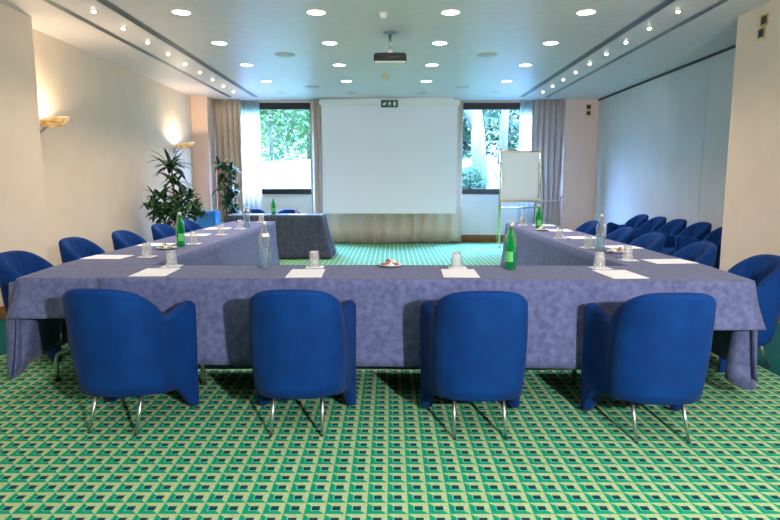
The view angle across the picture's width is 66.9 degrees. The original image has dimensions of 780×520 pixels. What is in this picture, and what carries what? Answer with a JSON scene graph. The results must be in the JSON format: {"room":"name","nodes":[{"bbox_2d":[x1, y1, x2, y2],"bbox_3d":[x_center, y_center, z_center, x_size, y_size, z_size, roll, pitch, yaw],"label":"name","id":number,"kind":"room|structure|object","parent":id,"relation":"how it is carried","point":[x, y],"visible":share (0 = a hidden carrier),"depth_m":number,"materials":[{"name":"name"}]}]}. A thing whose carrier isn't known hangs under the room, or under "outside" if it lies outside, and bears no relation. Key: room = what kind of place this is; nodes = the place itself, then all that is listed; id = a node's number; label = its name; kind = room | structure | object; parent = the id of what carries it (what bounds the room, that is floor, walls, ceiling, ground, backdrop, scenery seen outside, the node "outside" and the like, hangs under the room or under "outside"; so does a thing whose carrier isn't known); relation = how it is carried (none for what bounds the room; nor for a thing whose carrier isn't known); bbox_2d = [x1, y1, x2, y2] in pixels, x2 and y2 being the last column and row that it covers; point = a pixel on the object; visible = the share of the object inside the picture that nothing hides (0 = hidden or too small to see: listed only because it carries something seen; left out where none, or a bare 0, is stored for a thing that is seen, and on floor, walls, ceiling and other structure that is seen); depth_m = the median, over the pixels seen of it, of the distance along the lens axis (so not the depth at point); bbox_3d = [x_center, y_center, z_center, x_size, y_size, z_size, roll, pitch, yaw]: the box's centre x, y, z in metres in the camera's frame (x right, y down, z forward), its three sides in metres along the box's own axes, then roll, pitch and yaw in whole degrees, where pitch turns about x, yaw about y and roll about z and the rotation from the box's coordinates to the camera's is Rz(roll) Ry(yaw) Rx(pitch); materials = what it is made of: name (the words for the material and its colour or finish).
{"room":"conference room","nodes":[
{"label":"conference room","id":0,"kind":"room"},
{"bbox_2d":[0,2,49,306],"bbox_3d":[-3.955,-0.388,1.411,0.450,3.000,9.900,0,8,0],"label":"wall","id":1,"kind":"structure","parent":0,"point":[23,215],"depth_m":5.94,"materials":[{"name":"paint"}]},
{"bbox_2d":[0,306,5,319],"bbox_3d":[-3.723,1.039,1.600,0.015,0.120,9.900,0,8,0],"label":"baseboard","id":2,"kind":"structure","parent":1,"relation":"attached to","point":[2,309],"depth_m":5.64,"materials":[{"name":"brown wood"}]},
{"bbox_2d":[32,28,194,265],"bbox_3d":[-4.075,-1.466,9.565,0.150,3.000,6.550,0,8,0],"label":"wall","id":3,"kind":"structure","parent":0,"point":[97,171],"depth_m":8.15,"materials":[{"name":"paint"}]},
{"bbox_2d":[39,116,70,133],"bbox_3d":[-3.806,-1.510,6.639,0.386,0.202,0.298,0,8,0],"label":"wall sconce","id":4,"kind":"object","parent":3,"relation":"attached to","point":[50,122],"visible":0.84,"depth_m":6.56,"materials":[{"name":"beige glass"}]},
{"bbox_2d":[173,142,194,152],"bbox_3d":[-3.806,-2.070,10.873,0.386,0.202,0.298,0,8,0],"label":"wall sconce","id":5,"kind":"object","parent":3,"relation":"attached to","point":[188,144],"visible":1,"depth_m":10.79,"materials":[{"name":"beige glass"}]},
{"bbox_2d":[191,96,217,210],"bbox_3d":[-3.840,-1.830,12.316,0.320,3.000,0.700,0,8,0],"label":"wall","id":6,"kind":"structure","parent":0,"point":[202,107],"depth_m":11.96,"materials":[{"name":"paint"}]},
{"bbox_2d":[0,0,771,100],"bbox_3d":[0.150,-2.351,4.354,9.500,0.120,16.650,0,8,0],"label":"ceiling","id":7,"kind":"structure","parent":0,"point":[253,31],"depth_m":7.15,"materials":[{"name":"paint"}]},
{"bbox_2d":[42,0,230,96],"bbox_3d":[-3.240,-2.314,4.586,0.067,0.011,14.700,0,8,0],"label":"ceiling vent","id":8,"kind":"object","parent":7,"relation":"in","point":[50,2],"visible":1,"depth_m":7.08,"materials":[{"name":"grey"}]},
{"bbox_2d":[96,0,257,96],"bbox_3d":[-2.720,-2.314,4.586,0.097,0.011,14.700,0,8,0],"label":"ceiling vent","id":9,"kind":"object","parent":7,"relation":"in","point":[106,3],"visible":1,"depth_m":7.08,"materials":[{"name":"grey"}]},
{"bbox_2d":[170,9,192,15],"bbox_3d":[-2.115,-2.496,5.954,0.216,0.009,0.216,0,8,0],"label":"recessed light","id":10,"kind":"object","parent":7,"relation":"in","point":[181,12],"visible":1,"depth_m":5.95,"materials":[{"name":"white plastic"}]},
{"bbox_2d":[210,41,227,45],"bbox_3d":[-2.115,-2.671,7.273,0.216,0.009,0.216,0,8,0],"label":"recessed light","id":11,"kind":"object","parent":7,"relation":"in","point":[220,43],"visible":1,"depth_m":7.28,"materials":[{"name":"white plastic"}]},
{"bbox_2d":[214,99,243,221],"bbox_3d":[-3.389,-1.842,12.388,0.561,2.965,0.120,0,8,0],"label":"curtain","id":12,"kind":"object","parent":7,"relation":"hanging from","point":[227,113],"visible":0.55,"depth_m":12.30,"materials":[{"name":"fabric"}]},
{"bbox_2d":[240,101,261,210],"bbox_3d":[-2.968,-1.860,12.523,0.424,2.965,0.037,0,8,0],"label":"sheer curtain","id":13,"kind":"object","parent":7,"relation":"hanging from","point":[250,112],"visible":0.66,"depth_m":12.47,"materials":[{"name":"fabric"}]},
{"bbox_2d":[275,52,294,56],"bbox_3d":[-1.426,-2.759,7.937,0.270,0.008,0.270,0,8,0],"label":"ceiling speaker","id":14,"kind":"object","parent":7,"relation":"attached to","point":[282,54],"visible":1,"depth_m":7.89},
{"bbox_2d":[305,9,326,15],"bbox_3d":[-0.755,-2.496,5.954,0.216,0.009,0.216,0,8,0],"label":"recessed light","id":15,"kind":"object","parent":7,"relation":"in","point":[314,12],"visible":1,"depth_m":5.95,"materials":[{"name":"white plastic"}]},
{"bbox_2d":[310,100,322,212],"bbox_3d":[-1.565,-1.846,12.416,0.230,2.965,0.113,0,8,0],"label":"curtain","id":16,"kind":"object","parent":7,"relation":"hanging from","point":[315,108],"visible":0.74,"depth_m":12.37,"materials":[{"name":"fabric"}]},
{"bbox_2d":[321,41,337,45],"bbox_3d":[-0.755,-2.671,7.273,0.216,0.009,0.216,0,8,0],"label":"recessed light","id":17,"kind":"object","parent":7,"relation":"in","point":[329,43],"visible":1,"depth_m":7.28,"materials":[{"name":"white plastic"}]},
{"bbox_2d":[378,12,387,18],"bbox_3d":[-0.084,-2.479,5.997,0.100,0.054,0.100,0,8,0],"label":"smoke detector","id":18,"kind":"object","parent":7,"relation":"attached to","point":[382,15],"visible":1,"depth_m":5.96,"materials":[{"name":"white plastic"}]},
{"bbox_2d":[319,98,459,213],"bbox_3d":[-0.030,-2.138,12.190,2.880,2.354,0.130,0,8,0],"label":"projection screen","id":19,"kind":"object","parent":7,"relation":"hanging from","point":[402,159],"visible":0.96,"depth_m":12.18,"materials":[{"name":"white"}]},
{"bbox_2d":[381,97,397,106],"bbox_3d":[-0.030,-3.192,11.938,0.344,0.199,0.034,0,8,0],"label":"exit sign","id":20,"kind":"object","parent":7,"relation":"hanging from","point":[384,103],"visible":1,"depth_m":11.93,"materials":[{"name":"teal"}]},
{"bbox_2d":[374,31,405,66],"bbox_3d":[-0.010,-2.433,6.802,0.370,0.357,0.316,0,8,0],"label":"projector","id":21,"kind":"object","parent":7,"relation":"hanging from","point":[390,58],"visible":1,"depth_m":6.68,"materials":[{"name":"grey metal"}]},
{"bbox_2d":[375,54,386,59],"bbox_3d":[-0.109,-2.293,6.666,0.132,0.060,0.011,0,8,0],"label":"vent grille","id":22,"kind":"object","parent":21,"relation":"attached to","point":[377,56],"depth_m":6.66,"materials":[{"name":"black"}]},
{"bbox_2d":[328,100,462,242],"bbox_3d":[0.080,-1.840,12.411,2.840,2.975,0.118,0,8,0],"label":"curtain","id":23,"kind":"object","parent":7,"relation":"hanging from","point":[350,228],"visible":0.29,"depth_m":12.56,"materials":[{"name":"fabric"}]},
{"bbox_2d":[431,41,447,45],"bbox_3d":[0.600,-2.671,7.273,0.216,0.009,0.216,0,8,0],"label":"recessed light","id":24,"kind":"object","parent":7,"relation":"in","point":[438,43],"visible":1,"depth_m":7.28,"materials":[{"name":"white plastic"}]},
{"bbox_2d":[440,9,460,15],"bbox_3d":[0.600,-2.496,5.954,0.216,0.009,0.216,0,8,0],"label":"recessed light","id":25,"kind":"object","parent":7,"relation":"in","point":[448,12],"visible":1,"depth_m":5.95,"materials":[{"name":"white plastic"}]},
{"bbox_2d":[477,53,496,56],"bbox_3d":[1.293,-2.760,7.947,0.270,0.008,0.270,0,8,0],"label":"ceiling speaker","id":26,"kind":"object","parent":7,"relation":"attached to","point":[480,54],"visible":1,"depth_m":7.94},
{"bbox_2d":[517,101,532,222],"bbox_3d":[2.862,-1.860,12.522,0.324,2.965,0.036,0,8,0],"label":"sheer curtain","id":27,"kind":"object","parent":7,"relation":"hanging from","point":[525,128],"visible":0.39,"depth_m":12.43,"materials":[{"name":"fabric"}]},
{"bbox_2d":[531,99,564,225],"bbox_3d":[3.269,-1.834,12.331,0.698,2.965,0.171,0,8,0],"label":"curtain","id":28,"kind":"object","parent":7,"relation":"hanging from","point":[547,115],"visible":0.7,"depth_m":12.30,"materials":[{"name":"fabric"}]},
{"bbox_2d":[542,41,559,45],"bbox_3d":[1.968,-2.671,7.273,0.216,0.009,0.216,0,8,0],"label":"recessed light","id":29,"kind":"object","parent":7,"relation":"in","point":[547,43],"visible":1,"depth_m":7.28,"materials":[{"name":"white plastic"}]},
{"bbox_2d":[575,9,596,15],"bbox_3d":[1.968,-2.496,5.954,0.216,0.009,0.216,0,8,0],"label":"recessed light","id":30,"kind":"object","parent":7,"relation":"in","point":[585,12],"visible":1,"depth_m":5.95,"materials":[{"name":"white plastic"}]},
{"bbox_2d":[520,0,675,96],"bbox_3d":[2.630,-2.314,4.586,0.097,0.011,14.700,0,8,0],"label":"ceiling vent","id":31,"kind":"object","parent":7,"relation":"in","point":[665,3],"visible":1,"depth_m":7.08,"materials":[{"name":"grey"}]},
{"bbox_2d":[546,0,728,96],"bbox_3d":[3.140,-2.314,4.586,0.067,0.011,14.700,0,8,0],"label":"ceiling vent","id":32,"kind":"object","parent":7,"relation":"in","point":[720,2],"visible":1,"depth_m":7.10,"materials":[{"name":"grey"}]},
{"bbox_2d":[0,242,779,519],"bbox_3d":[0.150,0.752,4.689,9.500,0.120,16.500,0,8,0],"label":"floor","id":33,"kind":"structure","parent":0,"point":[385,455],"depth_m":2.86,"materials":[{"name":"carpet"}]},
{"bbox_2d":[0,250,61,361],"bbox_3d":[-2.641,0.324,4.481,0.542,0.783,0.581,0,8,2],"label":"tub chair","id":34,"kind":"object","parent":33,"relation":"on","point":[14,264],"visible":0.16,"depth_m":4.38,"materials":[{"name":"blue fabric"}]},
{"bbox_2d":[54,332,69,381],"bbox_3d":[-1.950,0.146,6.021,0.554,0.732,4.900,0,8,0],"label":"folding table","id":35,"kind":"object","parent":33,"relation":"on","point":[56,358],"visible":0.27,"depth_m":3.86,"materials":[{"name":"black metal"}]},
{"bbox_2d":[5,221,279,378],"bbox_3d":[-1.965,0.115,6.036,0.808,0.690,5.177,0,8,0],"label":"tablecloth","id":36,"kind":"object","parent":35,"relation":"on","point":[34,328],"visible":0.57,"depth_m":3.99,"materials":[{"name":"fabric"}]},
{"bbox_2d":[80,255,133,258],"bbox_3d":[-2.125,-0.023,4.425,0.300,0.002,0.230,0,8,3],"label":"paper sheet","id":37,"kind":"object","parent":36,"relation":"on","point":[93,256],"visible":1,"depth_m":4.39,"materials":[{"name":"white"}]},
{"bbox_2d":[136,243,175,245],"bbox_3d":[-2.110,-0.140,5.307,0.280,0.002,0.240,0,8,3],"label":"paper sheet","id":38,"kind":"object","parent":36,"relation":"on","point":[150,244],"visible":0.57,"depth_m":5.29,"materials":[{"name":"white"}]},
{"bbox_2d":[175,212,184,246],"bbox_3d":[-1.838,-0.267,5.139,0.077,0.297,0.076,5,9,32],"label":"water bottle","id":39,"kind":"object","parent":36,"relation":"on","point":[179,225],"visible":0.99,"depth_m":5.11,"materials":[{"name":"green glass"}]},
{"bbox_2d":[59,237,105,262],"bbox_3d":[-2.801,0.177,5.591,0.542,0.783,0.581,1,8,5],"label":"tub chair","id":40,"kind":"object","parent":33,"relation":"on","point":[71,248],"visible":0.2,"depth_m":5.58,"materials":[{"name":"blue fabric"}]},
{"bbox_2d":[111,230,146,250],"bbox_3d":[-2.701,0.070,6.404,0.542,0.783,0.581,0,8,2],"label":"tub chair","id":41,"kind":"object","parent":33,"relation":"on","point":[121,239],"visible":0.22,"depth_m":6.37,"materials":[{"name":"blue fabric"}]},
{"bbox_2d":[62,288,198,435],"bbox_3d":[-1.430,0.496,3.182,0.581,0.783,0.542,1,8,7],"label":"tub chair","id":42,"kind":"object","parent":33,"relation":"on","point":[121,344],"visible":1,"depth_m":2.99,"materials":[{"name":"fabric"}]},
{"bbox_2d":[151,223,175,240],"bbox_3d":[-2.701,-0.067,7.436,0.542,0.783,0.581,1,8,5],"label":"tub chair","id":43,"kind":"object","parent":33,"relation":"on","point":[159,230],"visible":0.15,"depth_m":7.39,"materials":[{"name":"blue fabric"}]},
{"bbox_2d":[140,148,209,228],"bbox_3d":[-3.397,-0.837,9.310,1.038,1.819,0.855,-2,8,-17],"label":"potted plant","id":44,"kind":"object","parent":33,"relation":"on","point":[166,209],"visible":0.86,"depth_m":9.17,"materials":[{"name":"green plant"}]},
{"bbox_2d":[182,219,202,232],"bbox_3d":[-2.661,-0.177,8.268,0.542,0.783,0.581,0,8,3],"label":"tub chair","id":45,"kind":"object","parent":33,"relation":"on","point":[189,225],"visible":0.12,"depth_m":8.31,"materials":[{"name":"blue fabric"}]},
{"bbox_2d":[194,211,219,227],"bbox_3d":[-3.480,-0.551,11.204,0.410,0.755,0.350,0,8,0],"label":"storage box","id":46,"kind":"object","parent":33,"relation":"on","point":[213,217],"visible":0.41,"depth_m":11.01,"materials":[{"name":"plastic"}]},
{"bbox_2d":[211,154,244,223],"bbox_3d":[-3.183,-1.185,11.704,0.773,1.881,0.591,0,8,0],"label":"potted plant","id":47,"kind":"object","parent":33,"relation":"on","point":[231,193],"visible":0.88,"depth_m":11.61,"materials":[{"name":"green plant"}]},
{"bbox_2d":[244,209,264,212],"bbox_3d":[-2.620,-0.558,11.154,0.581,0.783,0.542,0,8,0],"label":"tub chair","id":48,"kind":"object","parent":33,"relation":"on","point":[252,210],"visible":0.08,"depth_m":11.29,"materials":[{"name":"blue fabric"}]},
{"bbox_2d":[278,209,299,212],"bbox_3d":[-1.950,-0.558,11.154,0.581,0.783,0.542,0,8,0],"label":"tub chair","id":49,"kind":"object","parent":33,"relation":"on","point":[284,210],"visible":0.12,"depth_m":11.29,"materials":[{"name":"blue fabric"}]},
{"bbox_2d":[249,289,355,436],"bbox_3d":[-0.488,0.499,3.157,0.581,0.783,0.542,0,8,0],"label":"tub chair","id":50,"kind":"object","parent":33,"relation":"on","point":[303,342],"visible":1,"depth_m":2.95,"materials":[{"name":"blue fabric"}]},
{"bbox_2d":[200,365,576,384],"bbox_3d":[-0.015,0.446,3.756,3.070,0.732,0.390,0,8,0],"label":"folding table","id":51,"kind":"object","parent":33,"relation":"on","point":[574,371],"visible":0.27,"depth_m":3.81,"materials":[{"name":"metal"}]},
{"bbox_2d":[98,265,673,369],"bbox_3d":[-0.060,0.435,3.708,3.320,0.730,0.691,0,8,0],"label":"tablecloth","id":52,"kind":"object","parent":51,"relation":"on","point":[388,300],"visible":0.48,"depth_m":3.44,"materials":[{"name":"fabric"}]},
{"bbox_2d":[128,268,179,276],"bbox_3d":[-1.455,0.074,3.651,0.212,0.002,0.325,0,8,-3],"label":"paper sheet","id":53,"kind":"object","parent":52,"relation":"on","point":[149,271],"visible":1,"depth_m":3.63,"materials":[{"name":"white"}]},
{"bbox_2d":[259,222,270,267],"bbox_3d":[-0.822,-0.100,3.840,0.076,0.298,0.076,0,8,0],"label":"water bottle","id":54,"kind":"object","parent":52,"relation":"on","point":[263,223],"visible":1,"depth_m":3.82,"materials":[{"name":"clear glass"}]},
{"bbox_2d":[285,269,324,277],"bbox_3d":[-0.519,0.080,3.610,0.212,0.002,0.325,0,8,-2],"label":"paper sheet","id":55,"kind":"object","parent":52,"relation":"on","point":[294,273],"visible":1,"depth_m":3.59,"materials":[{"name":"white"}]},
{"bbox_2d":[378,262,402,266],"bbox_3d":[-0.003,0.034,3.900,0.170,0.017,0.170,0,8,0],"label":"plate","id":56,"kind":"object","parent":52,"relation":"on","point":[400,264],"visible":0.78,"depth_m":3.88,"materials":[{"name":"white ceramic"}]},
{"bbox_2d":[441,269,479,277],"bbox_3d":[0.419,0.080,3.610,0.222,0.002,0.331,0,8,0],"label":"paper sheet","id":57,"kind":"object","parent":52,"relation":"on","point":[468,273],"visible":1,"depth_m":3.59,"materials":[{"name":"white"}]},
{"bbox_2d":[504,223,516,269],"bbox_3d":[0.766,-0.090,3.770,0.076,0.297,0.077,0,8,0],"label":"water bottle","id":58,"kind":"object","parent":52,"relation":"on","point":[510,259],"visible":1,"depth_m":3.74,"materials":[{"name":"green glass"}]},
{"bbox_2d":[592,270,647,278],"bbox_3d":[1.383,0.085,3.572,0.212,0.002,0.325,0,8,-3],"label":"paper sheet","id":59,"kind":"object","parent":52,"relation":"on","point":[615,274],"visible":1,"depth_m":3.55,"materials":[{"name":"white"}]},
{"bbox_3d":[0.432,0.050,3.835,0.115,0.002,0.115,0,8,0],"label":"coaster","id":60,"kind":"object","parent":52,"relation":"on","visible":0},
{"bbox_2d":[450,251,462,267],"bbox_3d":[0.427,-0.003,3.833,0.081,0.103,0.081,0,8,0],"label":"drinking glass","id":61,"kind":"object","parent":60,"relation":"on","point":[454,252],"visible":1,"depth_m":3.82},
{"bbox_3d":[1.357,0.052,3.825,0.126,0.002,0.126,0,8,0],"label":"coaster","id":62,"kind":"object","parent":52,"relation":"on","visible":0},
{"bbox_2d":[593,252,605,268],"bbox_3d":[1.352,-0.001,3.823,0.081,0.103,0.081,0,8,0],"label":"drinking glass","id":63,"kind":"object","parent":62,"relation":"on","point":[601,267],"visible":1,"depth_m":3.81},
{"bbox_2d":[420,291,527,439],"bbox_3d":[0.455,0.504,3.122,0.581,0.783,0.542,0,8,0],"label":"tub chair","id":64,"kind":"object","parent":33,"relation":"on","point":[473,344],"visible":1,"depth_m":2.91,"materials":[{"name":"blue fabric"}]},
{"bbox_2d":[496,147,541,247],"bbox_3d":[2.565,-1.264,11.924,0.870,1.980,0.551,0,8,0],"label":"flip chart","id":65,"kind":"object","parent":33,"relation":"on","point":[518,182],"visible":0.88,"depth_m":11.72,"materials":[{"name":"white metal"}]},
{"bbox_2d":[575,220,599,235],"bbox_3d":[2.541,-0.148,8.050,0.542,0.783,0.581,0,8,-1],"label":"tub chair","id":66,"kind":"object","parent":33,"relation":"on","point":[589,227],"visible":0.16,"depth_m":7.97,"materials":[{"name":"blue fabric"}]},
{"bbox_2d":[606,227,634,243],"bbox_3d":[2.511,0.009,6.861,0.542,0.783,0.581,0,8,1],"label":"tub chair","id":67,"kind":"object","parent":33,"relation":"on","point":[625,235],"visible":0.18,"depth_m":6.79,"materials":[{"name":"blue fabric"}]},
{"bbox_2d":[606,214,648,235],"bbox_3d":[3.861,-0.351,9.587,0.542,0.783,0.581,0,8,0],"label":"tub chair","id":68,"kind":"object","parent":33,"relation":"on","point":[636,221],"visible":0.26,"depth_m":9.70,"materials":[{"name":"blue fabric"}]},
{"bbox_2d":[621,216,666,239],"bbox_3d":[3.861,-0.270,8.972,0.542,0.783,0.581,0,8,0],"label":"tub chair","id":69,"kind":"object","parent":33,"relation":"on","point":[655,223],"visible":0.24,"depth_m":8.98,"materials":[{"name":"blue fabric"}]},
{"bbox_2d":[629,232,664,252],"bbox_3d":[2.511,0.108,6.117,0.542,0.783,0.581,0,8,-2],"label":"tub chair","id":70,"kind":"object","parent":33,"relation":"on","point":[653,241],"visible":0.13,"depth_m":6.08,"materials":[{"name":"blue fabric"}]},
{"bbox_2d":[580,292,716,443],"bbox_3d":[1.365,0.510,3.078,0.581,0.783,0.542,0,8,0],"label":"tub chair","id":71,"kind":"object","parent":33,"relation":"on","point":[654,348],"visible":1,"depth_m":2.88,"materials":[{"name":"blue fabric"}]},
{"bbox_2d":[637,219,686,237],"bbox_3d":[3.861,-0.190,8.368,0.542,0.783,0.581,0,8,0],"label":"tub chair","id":72,"kind":"object","parent":33,"relation":"on","point":[674,227],"visible":0.27,"depth_m":8.43,"materials":[{"name":"blue fabric"}]},
{"bbox_2d":[659,222,711,255],"bbox_3d":[3.861,-0.106,7.733,0.542,0.783,0.581,0,8,0],"label":"tub chair","id":73,"kind":"object","parent":33,"relation":"on","point":[699,230],"visible":0.27,"depth_m":7.75,"materials":[{"name":"blue fabric"}]},
{"bbox_2d":[662,247,674,255],"bbox_3d":[3.795,-0.096,7.734,0.410,0.122,0.380,0,8,0],"label":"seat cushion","id":74,"kind":"object","parent":73,"relation":"on","point":[666,250],"depth_m":7.69,"materials":[{"name":"fabric"}]},
{"bbox_2d":[672,242,716,266],"bbox_3d":[2.511,0.234,5.165,0.542,0.783,0.581,0,8,1],"label":"tub chair","id":75,"kind":"object","parent":33,"relation":"on","point":[704,253],"visible":0.14,"depth_m":5.12,"materials":[{"name":"blue fabric"}]},
{"bbox_2d":[679,227,721,268],"bbox_3d":[3.861,-0.023,7.109,0.542,0.783,0.581,0,8,0],"label":"tub chair","id":76,"kind":"object","parent":33,"relation":"on","point":[715,237],"visible":0.22,"depth_m":7.22,"materials":[{"name":"blue fabric"}]},
{"bbox_2d":[718,254,779,371],"bbox_3d":[2.501,0.355,4.243,0.542,0.783,0.581,0,8,-2],"label":"tub chair","id":77,"kind":"object","parent":33,"relation":"on","point":[764,269],"visible":0.24,"depth_m":4.03,"materials":[{"name":"blue fabric"}]},
{"bbox_3d":[1.845,0.181,5.758,0.554,0.732,4.530,0,8,0],"label":"folding table","id":78,"kind":"object","parent":33,"relation":"on","visible":0},
{"bbox_2d":[500,223,766,390],"bbox_3d":[1.862,0.150,5.758,0.718,0.693,4.861,0,8,0],"label":"tablecloth","id":79,"kind":"object","parent":78,"relation":"on","point":[738,318],"visible":0.49,"depth_m":3.64,"materials":[{"name":"fabric"}]},
{"bbox_2d":[535,204,541,228],"bbox_3d":[1.748,-0.509,6.973,0.076,0.297,0.077,-4,9,-28],"label":"water bottle","id":80,"kind":"object","parent":79,"relation":"on","point":[538,222],"visible":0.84,"depth_m":6.95,"materials":[{"name":"green glass"}]},
{"bbox_2d":[564,236,599,238],"bbox_3d":[1.930,-0.228,5.972,0.280,0.002,0.240,0,8,-3],"label":"paper sheet","id":81,"kind":"object","parent":79,"relation":"on","point":[571,237],"visible":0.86,"depth_m":5.96,"materials":[{"name":"white"}]},
{"bbox_2d":[595,214,605,251],"bbox_3d":[1.697,-0.219,4.772,0.076,0.298,0.076,7,10,44],"label":"water bottle","id":82,"kind":"object","parent":79,"relation":"on","point":[600,215],"visible":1,"depth_m":4.76,"materials":[{"name":"clear glass"}]},
{"bbox_2d":[603,245,643,248],"bbox_3d":[1.995,-0.112,5.099,0.280,0.002,0.240,-1,8,-5],"label":"paper sheet","id":83,"kind":"object","parent":79,"relation":"on","point":[607,246],"visible":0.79,"depth_m":5.05,"materials":[{"name":"white"}]},
{"bbox_2d":[640,259,695,263],"bbox_3d":[1.970,0.009,4.182,0.300,0.002,0.230,-1,8,-6],"label":"paper sheet","id":84,"kind":"object","parent":79,"relation":"on","point":[657,261],"visible":1,"depth_m":4.16,"materials":[{"name":"white"}]},
{"bbox_2d":[259,101,533,241],"bbox_3d":[0.200,-1.886,12.738,8.800,3.000,0.150,0,8,0],"label":"wall","id":85,"kind":"structure","parent":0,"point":[479,211],"depth_m":12.76,"materials":[{"name":"paint"}]},
{"bbox_2d":[259,103,311,193],"bbox_3d":[-2.450,-2.370,12.608,1.500,1.915,0.100,0,8,0],"label":"window","id":86,"kind":"structure","parent":85,"relation":"attached to","point":[262,106],"depth_m":12.48,"materials":[{"name":"black"}]},
{"bbox_2d":[451,235,503,241],"bbox_3d":[2.485,-0.467,12.840,2.370,0.160,0.020,0,8,0],"label":"baseboard","id":87,"kind":"structure","parent":85,"relation":"attached to","point":[465,238],"depth_m":12.83,"materials":[{"name":"brown wood"}]},
{"bbox_2d":[462,103,519,193],"bbox_3d":[2.235,-2.370,12.608,1.630,1.915,0.100,0,8,0],"label":"window","id":88,"kind":"structure","parent":85,"relation":"attached to","point":[466,106],"depth_m":12.45,"materials":[{"name":"black"}]},
{"bbox_2d":[559,99,598,229],"bbox_3d":[4.015,-1.859,12.540,0.790,3.000,0.250,0,8,0],"label":"wall","id":89,"kind":"structure","parent":0,"point":[580,132],"depth_m":12.39,"materials":[{"name":"paint"}]},
{"bbox_2d":[594,48,735,237],"bbox_3d":[4.360,-1.433,9.368,0.100,2.945,6.142,0,8,0],"label":"wall","id":90,"kind":"structure","parent":0,"point":[663,142],"depth_m":9.13,"materials":[{"name":"paint"}]},
{"bbox_2d":[598,44,735,100],"bbox_3d":[4.350,-2.910,9.173,0.120,0.035,6.150,0,8,0],"label":"trim","id":91,"kind":"structure","parent":90,"relation":"attached to","point":[732,46],"depth_m":8.90,"materials":[{"name":"grey"}]},
{"bbox_2d":[719,0,779,271],"bbox_3d":[4.075,-0.388,1.411,0.950,3.000,9.900,0,8,0],"label":"wall","id":92,"kind":"structure","parent":0,"point":[751,215],"depth_m":5.86,"materials":[{"name":"paint"}]},
{"bbox_2d":[757,26,765,39],"bbox_3d":[3.591,-2.199,5.721,0.016,0.110,0.110,0,8,0],"label":"wall plate","id":93,"kind":"object","parent":92,"relation":"attached to","point":[761,31],"visible":1,"depth_m":5.71,"materials":[{"name":"gold metal"}]},
{"bbox_2d":[760,13,768,26],"bbox_3d":[3.591,-2.309,5.676,0.016,0.110,0.110,0,8,0],"label":"wall plate","id":94,"kind":"object","parent":92,"relation":"attached to","point":[764,18],"visible":1,"depth_m":5.66,"materials":[{"name":"gold metal"}]},
{"bbox_3d":[-2.000,-0.431,10.383,1.560,0.732,0.520,0,8,0],"label":"folding table","id":95,"kind":"object","parent":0,"visible":0},
{"bbox_2d":[224,213,336,258],"bbox_3d":[-2.000,-0.444,10.381,2.017,0.721,0.977,0,8,0],"label":"tablecloth","id":96,"kind":"object","parent":95,"relation":"on","point":[297,235],"visible":0.52,"depth_m":10.04,"materials":[{"name":"fabric"}]},
{"bbox_2d":[271,197,275,214],"bbox_3d":[-2.030,-0.932,10.185,0.076,0.297,0.077,-4,9,-28],"label":"water bottle","id":97,"kind":"object","parent":96,"relation":"on","point":[273,205],"visible":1,"depth_m":10.16,"materials":[{"name":"green glass"}]},
{"label":"outside","id":98,"kind":"structure","parent":0,"visible":0},
{"bbox_2d":[261,157,499,188],"bbox_3d":[0.000,-5.286,37.834,56.000,3.256,50.000,0,8,0],"label":"lawn","id":99,"kind":"structure","parent":98,"point":[283,174],"depth_m":24.97,"materials":[{"name":"white"}]},
{"bbox_2d":[260,110,298,157],"bbox_3d":[-8.659,-11.116,36.564,9.360,11.275,10.074,-3,8,-20],"label":"tree","id":100,"kind":"object","parent":99,"relation":"on","point":[264,143],"visible":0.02,"depth_m":37.79,"materials":[{"name":"green plant"}]},
{"bbox_2d":[260,110,309,161],"bbox_3d":[-5.983,-10.028,32.309,8.017,10.760,8.194,-5,9,-35],"label":"tree","id":101,"kind":"object","parent":99,"relation":"on","point":[278,122],"visible":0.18,"depth_m":32.86,"materials":[{"name":"green plant"}]},
{"bbox_2d":[262,110,310,158],"bbox_3d":[-4.903,-12.694,38.375,10.086,13.002,9.299,-2,8,-17],"label":"tree","id":102,"kind":"object","parent":99,"relation":"on","point":[302,123],"visible":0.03,"depth_m":36.64,"materials":[{"name":"green plant"}]},
{"bbox_2d":[277,110,310,159],"bbox_3d":[-4.569,-10.340,33.539,8.506,12.548,11.516,3,8,22],"label":"tree","id":103,"kind":"object","parent":99,"relation":"on","point":[304,117],"visible":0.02,"depth_m":33.88,"materials":[{"name":"green plant"}]},
{"bbox_2d":[462,164,488,188],"bbox_3d":[2.231,-2.054,16.471,1.018,1.221,0.987,0,8,0],"label":"bush","id":104,"kind":"object","parent":99,"relation":"on","point":[472,178],"visible":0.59,"depth_m":16.16,"materials":[{"name":"green plant"}]},
{"bbox_2d":[464,110,487,179],"bbox_3d":[3.185,-7.457,22.002,7.258,9.101,4.926,0,8,0],"label":"tree","id":105,"kind":"object","parent":99,"relation":"on","point":[474,118],"visible":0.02,"depth_m":21.42,"materials":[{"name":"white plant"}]},
{"bbox_2d":[462,110,519,158],"bbox_3d":[3.561,-10.869,35.079,8.629,12.774,10.505,5,9,31],"label":"tree","id":106,"kind":"object","parent":99,"relation":"on","point":[488,121],"visible":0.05,"depth_m":33.93,"materials":[{"name":"green plant"}]},
{"bbox_2d":[463,110,519,157],"bbox_3d":[6.238,-10.223,36.034,10.260,10.904,8.432,1,8,9],"label":"tree","id":107,"kind":"object","parent":99,"relation":"on","point":[514,126],"visible":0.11,"depth_m":34.72,"materials":[{"name":"green plant"}]},
{"bbox_2d":[491,158,501,179],"bbox_3d":[4.326,-3.136,21.757,1.241,1.920,16.361,1,8,9],"label":"path","id":108,"kind":"structure","parent":99,"relation":"on","point":[496,168],"depth_m":25.59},
{"bbox_2d":[497,110,508,164],"bbox_3d":[5.168,-9.472,26.642,7.047,10.536,7.905,7,10,41],"label":"tree","id":109,"kind":"object","parent":99,"relation":"on","point":[503,135],"visible":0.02,"depth_m":26.34,"materials":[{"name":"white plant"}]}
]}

